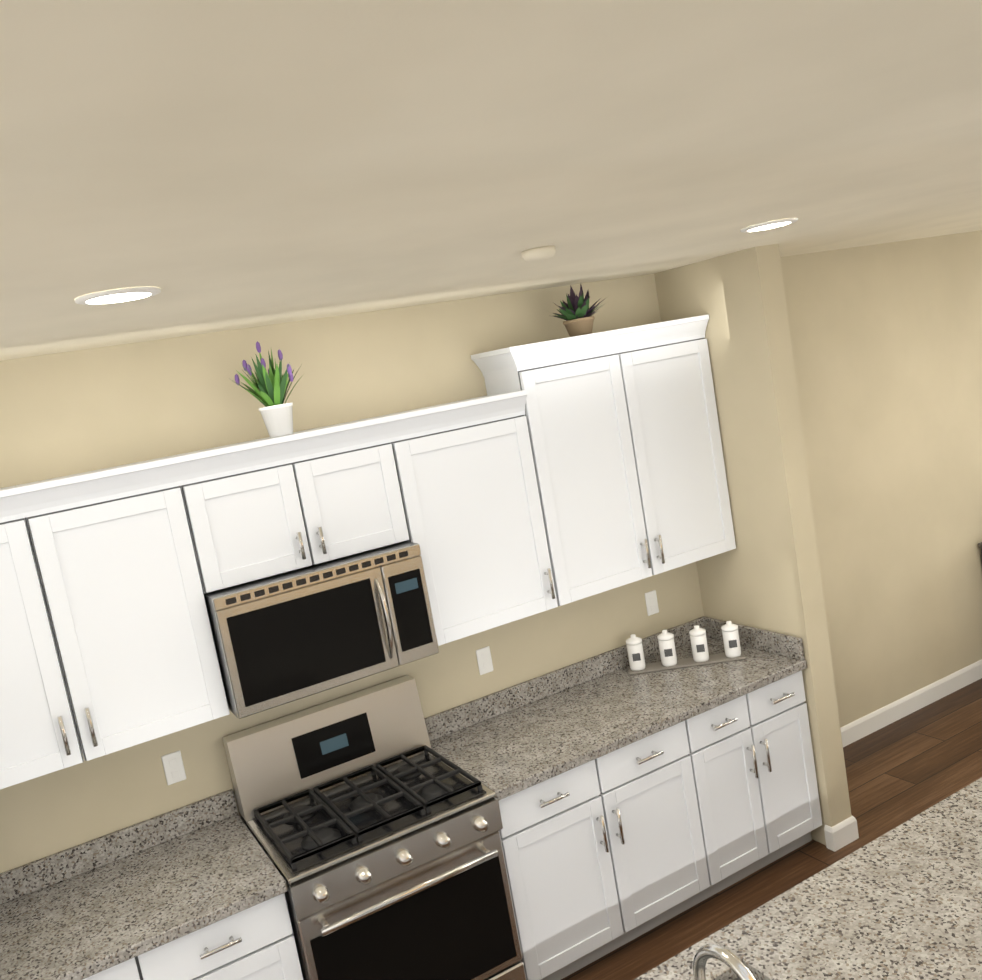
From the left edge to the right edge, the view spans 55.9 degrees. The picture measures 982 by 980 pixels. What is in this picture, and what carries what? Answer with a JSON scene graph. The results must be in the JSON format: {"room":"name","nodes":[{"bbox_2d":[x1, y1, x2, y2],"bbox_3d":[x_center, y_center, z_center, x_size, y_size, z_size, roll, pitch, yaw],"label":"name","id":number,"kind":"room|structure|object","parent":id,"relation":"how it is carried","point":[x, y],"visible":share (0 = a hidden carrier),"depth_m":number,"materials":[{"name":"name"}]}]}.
{"room":"kitchen","nodes":[
{"label":"kitchen","id":0,"kind":"room"},
{"bbox_2d":[0,230,981,872],"bbox_3d":[1.659,0.584,1.655,12.140,2.740,6.140,-14,9,-28],"label":"wall","id":1,"kind":"structure","parent":0,"point":[848,390],"depth_m":4.21,"materials":[{"name":"beige paint"}]},
{"bbox_2d":[161,750,185,784],"bbox_3d":[-1.188,1.040,3.469,0.070,0.115,0.008,-14,9,-28],"label":"outlet plates","id":2,"kind":"object","parent":1,"relation":"attached to","point":[174,769],"depth_m":3.47,"materials":[{"name":"white plastic"}]},
{"bbox_2d":[0,314,735,788],"bbox_3d":[-0.922,0.210,3.384,4.486,1.105,0.352,-14,9,-28],"label":"upper cabinet","id":3,"kind":"object","parent":1,"relation":"attached to","point":[544,476],"visible":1,"depth_m":3.48,"materials":[{"name":"white wood"}]},
{"bbox_2d":[233,341,303,437],"bbox_3d":[-0.798,-0.366,3.336,0.277,0.349,0.248,-14,9,-28],"label":"plant","id":4,"kind":"object","parent":3,"relation":"on","point":[269,393],"visible":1,"depth_m":3.31,"materials":[{"name":"green plant"}]},
{"bbox_2d":[204,541,438,718],"bbox_3d":[-0.650,0.490,3.484,0.780,0.430,0.452,-14,9,-28],"label":"microwave","id":5,"kind":"object","parent":3,"relation":"attached to","point":[289,636],"visible":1,"depth_m":3.31,"materials":[{"name":"silver metal"}]},
{"bbox_2d":[547,284,605,336],"bbox_3d":[0.364,-0.778,3.999,0.247,0.226,0.266,-14,9,-28],"label":"succulent plant","id":6,"kind":"object","parent":3,"relation":"on","point":[576,312],"visible":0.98,"depth_m":3.96,"materials":[{"name":"green plant"}]},
{"bbox_2d":[476,646,493,674],"bbox_3d":[-0.030,0.754,4.096,0.070,0.116,0.008,-14,9,-28],"label":"outlet plates","id":7,"kind":"object","parent":1,"relation":"attached to","point":[484,659],"depth_m":4.09,"materials":[{"name":"white plastic"}]},
{"bbox_2d":[645,590,658,615],"bbox_3d":[0.785,0.553,4.537,0.070,0.115,0.008,-14,9,-28],"label":"outlet plates","id":8,"kind":"object","parent":1,"relation":"attached to","point":[650,597],"depth_m":4.53,"materials":[{"name":"white plastic"}]},
{"bbox_2d":[824,659,981,851],"bbox_3d":[1.883,1.869,1.827,11.900,0.110,5.900,-14,9,-28],"label":"baseboard","id":9,"kind":"structure","parent":1,"relation":"attached to","point":[840,835],"depth_m":5.41,"materials":[{"name":"white wood"}]},
{"bbox_2d":[0,0,981,360],"bbox_3d":[1.418,-0.803,1.470,12.140,0.100,6.140,-14,9,-28],"label":"ceiling","id":10,"kind":"structure","parent":0,"point":[208,166],"depth_m":1.30,"materials":[{"name":"paint"}]},
{"bbox_2d":[75,287,160,304],"bbox_3d":[-0.828,-0.434,2.056,0.182,0.008,0.233,-14,9,-28],"label":"recessed light","id":11,"kind":"object","parent":10,"relation":"in","point":[121,295],"depth_m":2.06,"materials":[{"name":"white"}]},
{"bbox_2d":[521,246,555,260],"bbox_3d":[0.136,-0.668,2.631,0.096,0.030,0.096,-14,9,-28],"label":"smoke detector","id":12,"kind":"object","parent":10,"relation":"attached to","point":[539,253],"visible":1,"depth_m":2.60,"materials":[{"name":"plastic"}]},
{"bbox_2d":[740,218,797,232],"bbox_3d":[0.901,-0.862,3.004,0.231,0.008,0.231,-14,9,-28],"label":"recessed light","id":13,"kind":"object","parent":10,"relation":"in","point":[782,222],"depth_m":3.01,"materials":[{"name":"white"}]},
{"bbox_2d":[561,678,981,979],"bbox_3d":[1.901,1.971,1.841,12.140,0.100,6.140,-14,9,-28],"label":"floor","id":14,"kind":"structure","parent":0,"point":[906,768],"depth_m":4.58,"materials":[{"name":"brown wood"}]},
{"bbox_2d":[222,675,526,979],"bbox_3d":[-0.415,1.474,3.495,0.786,1.225,0.714,-14,9,-28],"label":"range","id":15,"kind":"object","parent":14,"relation":"on","point":[371,819],"visible":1,"depth_m":3.34,"materials":[{"name":"silver metal"}]},
{"bbox_2d":[0,616,821,979],"bbox_3d":[-0.123,1.504,3.693,3.377,1.015,0.668,-14,9,-28],"label":"base cabinet","id":16,"kind":"object","parent":14,"relation":"on","point":[634,806],"visible":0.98,"depth_m":3.67,"materials":[{"name":"white wood"}]},
{"bbox_2d":[626,621,745,674],"bbox_3d":[0.901,0.731,4.339,0.504,0.178,0.384,-14,9,-28],"label":"canister set","id":17,"kind":"object","parent":16,"relation":"on","point":[699,646],"visible":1,"depth_m":4.31,"materials":[{"name":"white ceramic"}]},
{"bbox_2d":[634,778,981,979],"bbox_3d":[0.411,1.526,1.682,4.440,1.317,1.218,-14,9,-28],"label":"kitchen island","id":18,"kind":"object","parent":14,"relation":"on","point":[902,901],"visible":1,"depth_m":2.34,"materials":[{"name":"grey stone"}]},
{"bbox_2d":[978,542,981,558],"bbox_3d":[3.746,0.501,5.910,1.330,1.080,0.433,-14,9,-28],"label":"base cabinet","id":19,"kind":"object","parent":14,"relation":"on","point":[980,545],"depth_m":5.74,"materials":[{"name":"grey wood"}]}
]}

